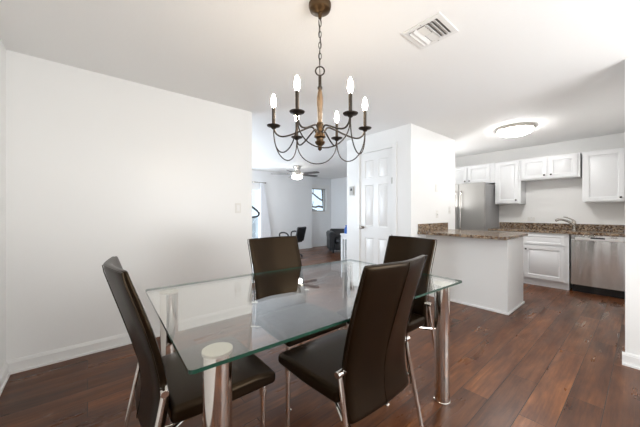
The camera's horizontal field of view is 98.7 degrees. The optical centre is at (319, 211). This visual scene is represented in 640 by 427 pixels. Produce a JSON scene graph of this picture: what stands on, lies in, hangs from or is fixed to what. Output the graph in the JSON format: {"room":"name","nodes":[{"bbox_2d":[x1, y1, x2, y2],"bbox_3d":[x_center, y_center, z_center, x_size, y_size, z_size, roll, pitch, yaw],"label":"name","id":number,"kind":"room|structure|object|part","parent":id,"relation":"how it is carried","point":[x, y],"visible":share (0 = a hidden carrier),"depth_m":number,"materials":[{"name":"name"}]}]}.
{"room":"dining room","nodes":[
{"label":"dining room","id":0,"kind":"room"},
{"bbox_2d":[0,39,5,370],"bbox_3d":[-0.766,0.000,0.073,0.140,2.440,5.340,0,0,-40],"label":"wall","id":1,"kind":"structure","parent":0,"point":[2,48],"depth_m":1.98,"materials":[{"name":"white paint"}]},
{"bbox_2d":[0,363,9,395],"bbox_3d":[-0.694,1.170,0.116,0.026,0.100,5.073,0,0,-40],"label":"baseboard","id":2,"kind":"structure","parent":1,"relation":"attached to","point":[4,375],"depth_m":1.95,"materials":[{"name":"white wood"}]},
{"bbox_2d":[6,50,251,360],"bbox_3d":[-1.633,0.000,2.757,2.001,2.440,0.120,0,0,-40],"label":"wall","id":3,"kind":"structure","parent":0,"point":[100,167],"depth_m":2.47,"materials":[{"name":"white paint"}]},
{"bbox_2d":[6,304,251,374],"bbox_3d":[-1.615,1.170,2.756,2.027,0.100,0.146,0,0,-40],"label":"baseboard","id":4,"kind":"structure","parent":3,"relation":"attached to","point":[34,361],"depth_m":2.39,"materials":[{"name":"white"}]},
{"bbox_2d":[235,203,240,212],"bbox_3d":[-0.963,-0.047,3.239,0.072,0.116,0.010,0,0,-40],"label":"light switch","id":5,"kind":"object","parent":3,"relation":"attached to","point":[237,205],"visible":1,"depth_m":3.23,"materials":[{"name":"white plastic"}]},
{"bbox_2d":[252,170,311,245],"bbox_3d":[-2.491,0.000,7.715,5.554,2.440,0.300,0,0,-40],"label":"wall","id":6,"kind":"structure","parent":0,"point":[289,200],"depth_m":8.75,"materials":[{"name":"white paint"}]},
{"bbox_2d":[252,185,259,232],"bbox_3d":[-2.504,0.210,7.611,2.000,2.020,0.100,0,0,-40],"label":"door","id":7,"kind":"structure","parent":6,"relation":"in","point":[254,187],"depth_m":8.16,"materials":[{"name":"white wood"}]},
{"bbox_2d":[299,243,326,248],"bbox_3d":[0.694,1.170,7.661,2.790,0.100,4.193,0,0,-40],"label":"baseboard","id":8,"kind":"structure","parent":6,"relation":"attached to","point":[319,244],"depth_m":9.58,"materials":[{"name":"white"}]},
{"bbox_3d":[-2.448,-0.865,7.491,2.190,0.040,0.093,0,0,-40],"label":"curtain rod","id":9,"kind":"object","parent":6,"relation":"attached to","visible":0},
{"bbox_2d":[259,183,271,237],"bbox_3d":[-1.588,0.173,8.181,0.476,2.051,0.055,0,0,-40],"label":"curtain","id":10,"kind":"object","parent":9,"relation":"hanging from","point":[265,230],"visible":0.76,"depth_m":8.12,"materials":[{"name":"white fabric"}]},
{"bbox_2d":[0,0,639,178],"bbox_3d":[0.701,-1.270,4.128,7.900,0.100,9.900,0,0,-40],"label":"ceiling","id":11,"kind":"structure","parent":0,"point":[558,66],"depth_m":2.21,"materials":[{"name":"white paint"}]},
{"bbox_2d":[287,165,318,179],"bbox_3d":[-0.655,-1.042,7.275,1.286,0.357,1.322,0,0,0],"label":"ceiling fan","id":12,"kind":"object","parent":11,"relation":"hanging from","point":[297,174],"visible":1,"depth_m":7.20,"materials":[{"name":"silver metal"}]},
{"bbox_3d":[-0.608,-0.916,7.289,0.290,0.106,0.290,0,0,0],"label":"globe","id":13,"kind":"part","parent":12,"relation":"part of","materials":[{"name":"white glass"}]},
{"bbox_3d":[-0.271,-1.005,7.572,0.500,0.036,0.135,0,0,-40],"label":"blade","id":14,"kind":"part","parent":12,"relation":"part of","materials":[{"name":"grey"}]},
{"bbox_3d":[-0.235,-1.005,7.056,0.500,0.036,0.135,0,0,32],"label":"blade","id":15,"kind":"part","parent":12,"relation":"part of","materials":[{"name":"grey"}]},
{"bbox_2d":[267,0,371,163],"bbox_3d":[0.000,-0.770,1.619,0.616,0.899,0.567,0,0,0],"label":"chandelier","id":16,"kind":"object","parent":11,"relation":"hanging from","point":[318,8],"visible":1,"depth_m":1.60,"materials":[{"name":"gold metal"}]},
{"bbox_3d":[-0.269,-0.644,1.596,0.031,0.084,0.031,0,0,0],"label":"bulb","id":17,"kind":"part","parent":16,"relation":"part of","materials":[{"name":"white glass"}]},
{"bbox_3d":[-0.144,-0.469,1.607,0.261,0.069,0.010,0,0,-5],"label":"arm","id":18,"kind":"part","parent":16,"relation":"part of","materials":[{"name":"brown metal"}]},
{"bbox_3d":[-0.114,-0.644,1.375,0.031,0.084,0.031,0,0,0],"label":"bulb","id":19,"kind":"part","parent":16,"relation":"part of","materials":[{"name":"white glass"}]},
{"bbox_3d":[-0.083,-0.469,1.737,0.010,0.069,0.261,0,0,-35],"label":"arm","id":20,"kind":"part","parent":16,"relation":"part of","materials":[{"name":"brown metal"}]},
{"bbox_3d":[-0.061,-0.469,1.489,0.010,0.069,0.261,0,0,25],"label":"arm","id":21,"kind":"part","parent":16,"relation":"part of","materials":[{"name":"brown metal"}]},
{"bbox_3d":[0.000,-0.975,1.619,0.016,0.331,0.017,0,0,-45],"label":"chain","id":22,"kind":"part","parent":16,"relation":"part of","materials":[{"name":"brown metal"}]},
{"bbox_3d":[0.061,-0.469,1.750,0.010,0.069,0.261,0,0,25],"label":"arm","id":23,"kind":"part","parent":16,"relation":"part of","materials":[{"name":"brown metal"}]},
{"bbox_3d":[0.082,-0.469,1.501,0.010,0.069,0.261,0,0,-35],"label":"arm","id":24,"kind":"part","parent":16,"relation":"part of","materials":[{"name":"brown metal"}]},
{"bbox_3d":[0.114,-0.644,1.864,0.031,0.084,0.031,0,0,0],"label":"bulb","id":25,"kind":"part","parent":16,"relation":"part of","materials":[{"name":"white glass"}]},
{"bbox_3d":[0.143,-0.469,1.632,0.261,0.069,0.010,0,0,-5],"label":"arm","id":26,"kind":"part","parent":16,"relation":"part of","materials":[{"name":"brown metal"}]},
{"bbox_3d":[0.155,-0.644,1.398,0.031,0.084,0.031,0,0,0],"label":"bulb","id":27,"kind":"part","parent":16,"relation":"part of","materials":[{"name":"white glass"}]},
{"bbox_3d":[0.269,-0.644,1.643,0.031,0.084,0.031,0,0,0],"label":"bulb","id":28,"kind":"part","parent":16,"relation":"part of","materials":[{"name":"white glass"}]},
{"bbox_2d":[401,12,458,48],"bbox_3d":[0.745,-1.212,1.864,0.272,0.016,0.268,0,0,-40],"label":"ceiling vent","id":29,"kind":"object","parent":11,"relation":"in","point":[436,28],"visible":1,"depth_m":1.85,"materials":[{"name":"white metal"}]},
{"bbox_3d":[0.778,-1.216,1.907,0.094,0.003,0.051,0,0,-40],"label":"damper plate","id":30,"kind":"part","parent":29,"relation":"part of","materials":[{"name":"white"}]},
{"bbox_2d":[495,122,535,136],"bbox_3d":[2.818,-1.163,3.978,0.480,0.115,0.480,0,0,-40],"label":"kitchen ceiling light","id":31,"kind":"object","parent":11,"relation":"attached to","point":[516,129],"visible":1,"depth_m":3.85,"materials":[{"name":"white glass"}]},
{"bbox_2d":[497,126,532,136],"bbox_3d":[2.818,-1.145,3.978,0.428,0.079,0.428,0,0,-40],"label":"diffuser","id":32,"kind":"object","parent":31,"relation":"attached to","point":[504,131],"depth_m":3.87,"materials":[{"name":"white glass"}]},
{"bbox_2d":[0,246,639,426],"bbox_3d":[0.701,1.270,4.128,7.900,0.100,9.900,0,0,-40],"label":"floor","id":33,"kind":"structure","parent":0,"point":[555,360],"depth_m":2.02,"materials":[{"name":"brown wood"}]},
{"bbox_2d":[102,256,274,426],"bbox_3d":[-0.610,0.712,1.285,0.642,1.016,0.540,0,0,-40],"label":"dining chair","id":34,"kind":"object","parent":33,"relation":"on","point":[162,386],"visible":0.92,"depth_m":1.10,"materials":[{"name":"black leather"}]},
{"bbox_3d":[-0.924,0.940,1.341,0.133,0.553,0.022,0,0,-32],"label":"leg","id":35,"kind":"part","parent":34,"relation":"part of","materials":[{"name":"silver metal"}]},
{"bbox_3d":[-0.778,0.533,1.143,0.198,0.659,0.452,0,0,-40],"label":"backrest","id":36,"kind":"part","parent":34,"relation":"part of","materials":[{"name":"black leather"}]},
{"bbox_3d":[-0.607,0.940,0.966,0.022,0.553,0.133,0,0,42],"label":"leg","id":37,"kind":"part","parent":34,"relation":"part of","materials":[{"name":"silver metal"}]},
{"bbox_3d":[-0.448,0.826,1.149,0.052,0.033,0.431,0,0,45],"label":"rail","id":38,"kind":"part","parent":34,"relation":"part of","materials":[{"name":"silver metal"}]},
{"bbox_3d":[-0.534,0.768,1.349,0.445,0.080,0.500,0,0,-40],"label":"seat","id":39,"kind":"part","parent":34,"relation":"part of","materials":[{"name":"black leather"}]},
{"bbox_3d":[-0.268,1.011,1.293,0.025,0.406,0.024,0,0,-40],"label":"leg","id":40,"kind":"part","parent":34,"relation":"part of","materials":[{"name":"silver metal"}]},
{"bbox_2d":[252,206,259,279],"bbox_3d":[-1.774,0.491,4.720,1.283,1.461,0.724,0,0,-40],"label":"exercise machine","id":41,"kind":"object","parent":33,"relation":"on","point":[254,208],"visible":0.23,"depth_m":4.82,"materials":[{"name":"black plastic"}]},
{"bbox_2d":[279,227,305,256],"bbox_3d":[-0.756,0.805,7.418,0.681,0.828,0.622,0,0,28],"label":"swivel chair","id":42,"kind":"object","parent":33,"relation":"on","point":[300,232],"visible":0.47,"depth_m":7.25,"materials":[{"name":"black plastic"}]},
{"bbox_3d":[-0.517,0.586,7.292,0.141,0.389,0.420,0,0,28],"label":"backrest","id":43,"kind":"part","parent":42,"relation":"part of","materials":[{"name":"black leather"}]},
{"bbox_2d":[247,236,346,411],"bbox_3d":[-0.201,0.712,2.031,0.540,1.016,0.642,0,0,-40],"label":"dining chair","id":44,"kind":"object","parent":33,"relation":"on","point":[282,309],"visible":0.85,"depth_m":2.08,"materials":[{"name":"black leather"}]},
{"bbox_3d":[-0.521,0.940,2.028,0.133,0.553,0.022,0,0,42],"label":"leg","id":45,"kind":"part","parent":44,"relation":"part of","materials":[{"name":"silver metal"}]},
{"bbox_3d":[-0.343,0.533,2.199,0.452,0.659,0.198,0,0,-40],"label":"backrest","id":46,"kind":"part","parent":44,"relation":"part of","materials":[{"name":"black leather"}]},
{"bbox_3d":[-0.138,0.768,1.956,0.500,0.080,0.445,0,0,-40],"label":"seat","id":47,"kind":"part","parent":44,"relation":"part of","materials":[{"name":"black leather"}]},
{"bbox_2d":[145,259,461,426],"bbox_3d":[-0.039,0.833,1.682,1.645,0.775,1.035,0,0,-38],"label":"dining table","id":48,"kind":"object","parent":33,"relation":"on","point":[216,369],"visible":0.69,"depth_m":1.55,"materials":[{"name":"clear glass"}]},
{"bbox_3d":[-0.876,0.844,1.596,0.100,0.753,0.100,0,0,-38],"label":"leg","id":49,"kind":"part","parent":48,"relation":"part of","materials":[{"name":"silver metal"}]},
{"bbox_3d":[-0.876,0.462,1.596,0.098,0.010,0.098,0,0,-38],"label":"leg plate","id":50,"kind":"part","parent":48,"relation":"part of","materials":[{"name":"beige"}]},
{"bbox_3d":[-0.343,0.844,0.919,0.100,0.753,0.100,0,0,-38],"label":"leg","id":51,"kind":"part","parent":48,"relation":"part of","materials":[{"name":"silver metal"}]},
{"bbox_3d":[-0.343,0.462,0.919,0.098,0.010,0.098,0,0,-38],"label":"leg plate","id":52,"kind":"part","parent":48,"relation":"part of","materials":[{"name":"beige"}]},
{"bbox_3d":[-0.039,0.451,1.682,1.645,0.012,1.035,0,0,-38],"label":"glass","id":53,"kind":"part","parent":48,"relation":"part of","materials":[{"name":"green"}]},
{"bbox_3d":[0.247,0.844,2.467,0.100,0.753,0.100,0,0,-38],"label":"leg","id":54,"kind":"part","parent":48,"relation":"part of","materials":[{"name":"silver metal"}]},
{"bbox_3d":[0.247,0.462,2.467,0.098,0.010,0.098,0,0,-38],"label":"leg plate","id":55,"kind":"part","parent":48,"relation":"part of","materials":[{"name":"beige"}]},
{"bbox_3d":[0.790,0.462,1.778,0.098,0.010,0.098,0,0,-38],"label":"leg plate","id":56,"kind":"part","parent":48,"relation":"part of","materials":[{"name":"beige"}]},
{"bbox_3d":[0.790,0.844,1.778,0.100,0.753,0.100,0,0,-38],"label":"leg","id":57,"kind":"part","parent":48,"relation":"part of","materials":[{"name":"silver metal"}]},
{"bbox_2d":[326,229,343,252],"bbox_3d":[0.705,0.876,8.503,0.950,0.689,0.863,0,0,-5],"label":"armchair","id":58,"kind":"object","parent":33,"relation":"on","point":[333,235],"visible":0.5,"depth_m":8.11,"materials":[{"name":"black leather"}]},
{"bbox_3d":[0.331,0.865,8.472,0.200,0.550,0.770,0,0,-5],"label":"arm","id":59,"kind":"part","parent":58,"relation":"part of","materials":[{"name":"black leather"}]},
{"bbox_3d":[0.675,0.753,8.830,0.720,0.444,0.206,0,0,-5],"label":"backrest","id":60,"kind":"part","parent":58,"relation":"part of","materials":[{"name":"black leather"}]},
{"bbox_2d":[335,237,340,242],"bbox_3d":[0.715,0.850,8.392,0.540,0.140,0.640,0,0,-5],"label":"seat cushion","id":61,"kind":"object","parent":58,"relation":"on","point":[337,239],"depth_m":8.07,"materials":[{"name":"black leather"}]},
{"bbox_2d":[340,233,346,276],"bbox_3d":[0.681,0.810,5.158,0.500,0.820,0.360,0,0,-40],"label":"stand","id":62,"kind":"object","parent":33,"relation":"on","point":[343,235],"visible":0.15,"depth_m":5.11,"materials":[{"name":"white paint"}]},
{"bbox_3d":[0.417,0.825,5.138,0.040,0.790,0.040,0,0,-40],"label":"leg","id":63,"kind":"part","parent":62,"relation":"part of","materials":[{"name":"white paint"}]},
{"bbox_2d":[278,255,427,426],"bbox_3d":[0.167,0.712,1.386,0.540,1.016,0.642,0,0,-40],"label":"dining chair","id":64,"kind":"object","parent":33,"relation":"on","point":[361,367],"visible":1,"depth_m":1.19,"materials":[{"name":"black leather"}]},
{"bbox_3d":[-0.169,1.011,1.450,0.024,0.406,0.025,0,0,-40],"label":"leg","id":65,"kind":"part","parent":64,"relation":"part of","materials":[{"name":"silver metal"}]},
{"bbox_3d":[0.103,0.768,1.461,0.500,0.080,0.445,0,0,-40],"label":"seat","id":66,"kind":"part","parent":64,"relation":"part of","materials":[{"name":"black leather"}]},
{"bbox_3d":[-0.015,0.826,1.279,0.052,0.033,0.431,0,0,-35],"label":"rail","id":67,"kind":"part","parent":64,"relation":"part of","materials":[{"name":"silver metal"}]},
{"bbox_3d":[0.111,0.940,1.071,0.022,0.553,0.133,0,0,-32],"label":"leg","id":68,"kind":"part","parent":64,"relation":"part of","materials":[{"name":"silver metal"}]},
{"bbox_3d":[0.309,0.533,1.218,0.452,0.659,0.198,0,0,-40],"label":"backrest","id":69,"kind":"part","parent":64,"relation":"part of","materials":[{"name":"black leather"}]},
{"bbox_3d":[0.486,0.940,1.389,0.133,0.553,0.022,0,0,42],"label":"leg","id":70,"kind":"part","parent":64,"relation":"part of","materials":[{"name":"silver metal"}]},
{"bbox_2d":[336,236,436,406],"bbox_3d":[0.516,0.712,2.073,0.642,1.016,0.540,0,0,-35],"label":"dining chair","id":71,"kind":"object","parent":33,"relation":"on","point":[399,248],"visible":0.34,"depth_m":2.04,"materials":[{"name":"black leather"}]},
{"bbox_3d":[0.436,0.768,2.016,0.445,0.080,0.500,0,0,-35],"label":"seat","id":72,"kind":"part","parent":71,"relation":"part of","materials":[{"name":"black leather"}]},
{"bbox_3d":[0.696,0.533,2.200,0.198,0.659,0.452,0,0,-35],"label":"backrest","id":73,"kind":"part","parent":71,"relation":"part of","materials":[{"name":"black leather"}]},
{"bbox_3d":[0.607,0.826,1.882,0.431,0.033,0.052,0,0,-30],"label":"rail","id":74,"kind":"part","parent":71,"relation":"part of","materials":[{"name":"silver metal"}]},
{"bbox_3d":[0.825,0.940,1.989,0.133,0.553,0.022,0,0,-27],"label":"leg","id":75,"kind":"part","parent":71,"relation":"part of","materials":[{"name":"silver metal"}]},
{"bbox_2d":[426,235,524,314],"bbox_3d":[2.145,0.768,3.857,0.684,0.904,1.041,0,0,-40],"label":"base cabinet","id":76,"kind":"object","parent":33,"relation":"on","point":[490,271],"visible":0.77,"depth_m":3.52,"materials":[{"name":"white paint"}]},
{"bbox_2d":[418,223,527,239],"bbox_3d":[2.070,0.242,3.767,0.895,0.145,1.082,0,0,-40],"label":"countertop","id":77,"kind":"structure","parent":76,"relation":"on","point":[438,229],"depth_m":3.73,"materials":[{"name":"brown stone"}]},
{"bbox_3d":[2.145,1.205,3.857,0.684,0.030,1.041,0,0,-40],"label":"shoe molding","id":78,"kind":"part","parent":76,"relation":"part of","materials":[{"name":"white wood"}]},
{"bbox_2d":[455,182,498,230],"bbox_3d":[2.964,0.338,5.565,0.848,1.765,0.905,0,0,-40],"label":"refrigerator","id":79,"kind":"object","parent":33,"relation":"on","point":[476,209],"visible":0.38,"depth_m":5.19,"materials":[{"name":"grey metal"}]},
{"bbox_3d":[2.636,-0.020,5.354,0.074,0.779,0.024,0,0,-40],"label":"handle","id":80,"kind":"part","parent":79,"relation":"part of","materials":[{"name":"silver metal"}]},
{"bbox_3d":[2.570,-0.022,5.530,0.065,1.045,0.450,0,0,-40],"label":"door","id":81,"kind":"part","parent":79,"relation":"part of","materials":[{"name":"silver metal"}]},
{"bbox_3d":[2.701,-0.020,5.277,0.074,0.779,0.024,0,0,-40],"label":"handle","id":82,"kind":"part","parent":79,"relation":"part of","materials":[{"name":"silver metal"}]},
{"bbox_3d":[2.864,-0.022,5.182,0.065,1.045,0.450,0,0,-40],"label":"door","id":83,"kind":"part","parent":79,"relation":"part of","materials":[{"name":"silver metal"}]},
{"bbox_2d":[522,232,571,289],"bbox_3d":[3.875,0.781,4.669,0.649,0.878,0.602,0,0,-40],"label":"base cabinet","id":84,"kind":"object","parent":33,"relation":"on","point":[546,256],"visible":0.91,"depth_m":4.45,"materials":[{"name":"white paint"}]},
{"bbox_3d":[3.650,0.453,4.496,0.020,0.155,0.515,0,0,-40],"label":"drawer","id":85,"kind":"part","parent":84,"relation":"part of","materials":[{"name":"white paint"}]},
{"bbox_3d":[3.650,0.828,4.496,0.020,0.535,0.515,0,0,-40],"label":"door","id":86,"kind":"part","parent":84,"relation":"part of","materials":[{"name":"white paint"}]},
{"bbox_2d":[488,222,624,236],"bbox_3d":[3.927,0.270,4.620,0.633,0.140,1.774,0,0,-40],"label":"countertop","id":87,"kind":"structure","parent":84,"relation":"on","point":[581,229],"depth_m":4.60,"materials":[{"name":"brown stone"}]},
{"bbox_2d":[555,216,575,230],"bbox_3d":[4.116,0.190,4.615,0.287,0.231,0.073,0,0,22],"label":"kitchen faucet","id":88,"kind":"object","parent":87,"relation":"on","point":[573,223],"visible":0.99,"depth_m":4.57,"materials":[{"name":"silver metal"}]},
{"bbox_3d":[4.102,0.171,4.607,0.269,0.127,0.042,0,0,21],"label":"spout","id":89,"kind":"part","parent":88,"relation":"part of","materials":[{"name":"silver metal"}]},
{"bbox_2d":[571,234,624,298],"bbox_3d":[4.268,0.782,4.188,0.594,0.875,0.600,0,0,-40],"label":"dishwasher","id":90,"kind":"object","parent":33,"relation":"on","point":[597,261],"visible":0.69,"depth_m":4.00,"materials":[{"name":"silver metal"}]},
{"bbox_3d":[4.071,0.382,4.021,0.041,0.072,0.594,0,0,-40],"label":"control panel","id":91,"kind":"part","parent":90,"relation":"part of","materials":[{"name":"silver metal"}]},
{"bbox_3d":[4.269,1.170,4.189,0.430,0.100,0.580,0,0,-40],"label":"kick plate","id":92,"kind":"part","parent":90,"relation":"part of","materials":[{"name":"black plastic"}]},
{"bbox_3d":[4.050,0.403,4.003,0.018,0.035,0.500,0,0,-40],"label":"handle","id":93,"kind":"part","parent":90,"relation":"part of","materials":[{"name":"silver metal"}]},
{"bbox_2d":[312,177,330,243],"bbox_3d":[0.020,0.000,9.934,1.146,2.440,0.150,0,0,-40],"label":"wall","id":94,"kind":"structure","parent":0,"point":[321,223],"depth_m":9.87,"materials":[{"name":"white paint"}]},
{"bbox_2d":[312,184,328,213],"bbox_3d":[-0.016,-0.450,9.857,0.840,1.040,0.122,0,0,-40],"label":"window","id":95,"kind":"structure","parent":94,"relation":"in","point":[314,186],"depth_m":10.00,"materials":[{"name":"grey plastic"}]},
{"bbox_3d":[-0.093,-0.430,9.832,0.690,0.820,0.060,0,0,-40],"label":"frame","id":96,"kind":"part","parent":95,"relation":"part of","materials":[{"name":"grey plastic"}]},
{"bbox_2d":[331,177,346,228],"bbox_3d":[1.809,0.000,8.603,0.130,2.440,4.193,0,0,-40],"label":"wall","id":97,"kind":"structure","parent":0,"point":[338,185],"depth_m":9.84,"materials":[{"name":"white paint"}]},
{"bbox_2d":[347,124,454,278],"bbox_3d":[1.376,0.000,4.691,1.357,2.440,1.224,0,0,-40],"label":"wall","id":98,"kind":"structure","parent":0,"point":[425,158],"depth_m":4.11,"materials":[{"name":"white paint"}]},
{"bbox_2d":[349,186,354,195],"bbox_3d":[0.532,-0.355,4.620,0.024,0.170,0.110,0,0,-40],"label":"thermostat","id":99,"kind":"object","parent":98,"relation":"attached to","point":[351,188],"visible":1,"depth_m":4.60,"materials":[{"name":"white plastic"}]},
{"bbox_2d":[359,148,391,278],"bbox_3d":[0.858,0.136,4.250,0.104,2.153,0.639,0,0,-40],"label":"door","id":100,"kind":"structure","parent":98,"relation":"in","point":[375,227],"depth_m":4.27,"materials":[{"name":"white wood"}]},
{"bbox_2d":[356,142,396,285],"bbox_3d":[0.889,0.105,4.280,0.116,2.230,0.770,0,0,-40],"label":"door frame","id":101,"kind":"structure","parent":98,"relation":"attached to","point":[393,145],"depth_m":4.29,"materials":[{"name":"white wood"}]},
{"bbox_2d":[455,133,624,224],"bbox_3d":[3.807,0.000,5.372,0.150,2.440,3.322,0,0,-40],"label":"wall","id":102,"kind":"structure","parent":0,"point":[548,201],"depth_m":4.83,"materials":[{"name":"white paint"}]},
{"bbox_2d":[455,163,494,183],"bbox_3d":[3.160,-0.755,5.725,0.379,0.380,0.934,0,0,-40],"label":"upper cabinet","id":103,"kind":"object","parent":102,"relation":"attached to","point":[483,172],"visible":0.74,"depth_m":5.52,"materials":[{"name":"white paint"}]},
{"bbox_3d":[2.893,-0.755,5.810,0.020,0.340,0.400,0,0,-40],"label":"door","id":104,"kind":"part","parent":103,"relation":"part of","materials":[{"name":"white paint"}]},
{"bbox_3d":[3.168,-0.755,5.485,0.020,0.340,0.400,0,0,-40],"label":"door","id":105,"kind":"part","parent":103,"relation":"part of","materials":[{"name":"white paint"}]},
{"bbox_2d":[495,160,525,203],"bbox_3d":[3.596,-0.548,5.208,0.379,0.793,0.410,0,0,-40],"label":"upper cabinet","id":106,"kind":"object","parent":102,"relation":"attached to","point":[509,187],"visible":0.98,"depth_m":5.09,"materials":[{"name":"white paint"}]},
{"bbox_3d":[3.481,-0.548,5.114,0.020,0.753,0.345,0,0,-40],"label":"door","id":107,"kind":"part","parent":106,"relation":"part of","materials":[{"name":"white paint"}]},
{"bbox_2d":[527,217,534,220],"bbox_3d":[3.924,0.130,5.110,0.009,0.082,0.115,0,0,-40],"label":"power outlet","id":108,"kind":"object","parent":102,"relation":"attached to","point":[528,218],"visible":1,"depth_m":5.11,"materials":[{"name":"white plastic"}]},
{"bbox_2d":[521,153,581,181],"bbox_3d":[3.983,-0.755,4.751,0.379,0.380,0.780,0,0,-40],"label":"upper cabinet","id":109,"kind":"object","parent":102,"relation":"attached to","point":[566,166],"visible":0.98,"depth_m":4.63,"materials":[{"name":"white paint"}]},
{"bbox_3d":[3.742,-0.755,4.806,0.020,0.340,0.345,0,0,-40],"label":"door","id":110,"kind":"part","parent":109,"relation":"part of","materials":[{"name":"white paint"}]},
{"bbox_3d":[3.986,-0.755,4.518,0.020,0.340,0.350,0,0,-40],"label":"door","id":111,"kind":"part","parent":109,"relation":"part of","materials":[{"name":"white paint"}]},
{"bbox_2d":[499,222,624,231],"bbox_3d":[4.161,0.253,4.818,0.020,0.105,1.774,0,0,-40],"label":"backsplash","id":112,"kind":"structure","parent":102,"relation":"attached to","point":[588,227],"depth_m":4.75,"materials":[{"name":"brown stone"}]},
{"bbox_2d":[582,147,624,202],"bbox_3d":[4.423,-0.548,4.230,0.379,0.793,0.538,0,0,-40],"label":"upper cabinet","id":113,"kind":"object","parent":102,"relation":"attached to","point":[603,171],"visible":0.84,"depth_m":4.16,"materials":[{"name":"white paint"}]},
{"bbox_2d":[625,55,639,355],"bbox_3d":[3.631,0.000,3.127,3.017,2.440,0.120,0,0,-40],"label":"wall","id":114,"kind":"structure","parent":0,"point":[632,65],"depth_m":2.17,"materials":[{"name":"white paint"}]},
{"bbox_3d":[3.204,0.000,1.388,0.120,2.440,1.985,0,0,-40],"label":"wall","id":115,"kind":"structure","parent":0,"visible":0},
{"bbox_2d":[622,351,639,369],"bbox_3d":[3.104,1.170,1.393,0.026,0.100,2.121,0,0,-40],"label":"baseboard","id":116,"kind":"structure","parent":115,"relation":"attached to","point":[628,359],"depth_m":2.16,"materials":[{"name":"white"}]},
{"label":"outside","id":117,"kind":"structure","parent":0,"visible":0},
{"bbox_3d":[-5.753,1.420,14.554,22.000,0.100,14.340,0,0,-40],"label":"ground","id":118,"kind":"structure","parent":117,"visible":0},
{"bbox_2d":[252,218,258,238],"bbox_3d":[-5.515,0.820,9.780,8.200,1.100,0.060,0,0,-40],"label":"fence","id":119,"kind":"object","parent":118,"relation":"on","point":[255,221],"visible":0.02,"depth_m":12.02,"materials":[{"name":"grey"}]},
{"bbox_2d":[312,189,322,209],"bbox_3d":[-0.213,-0.372,14.422,4.735,3.504,0.928,0,0,-40],"label":"bare tree","id":120,"kind":"object","parent":118,"relation":"on","point":[313,189],"visible":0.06,"depth_m":14.55,"materials":[{"name":"grey plant"}]}
]}

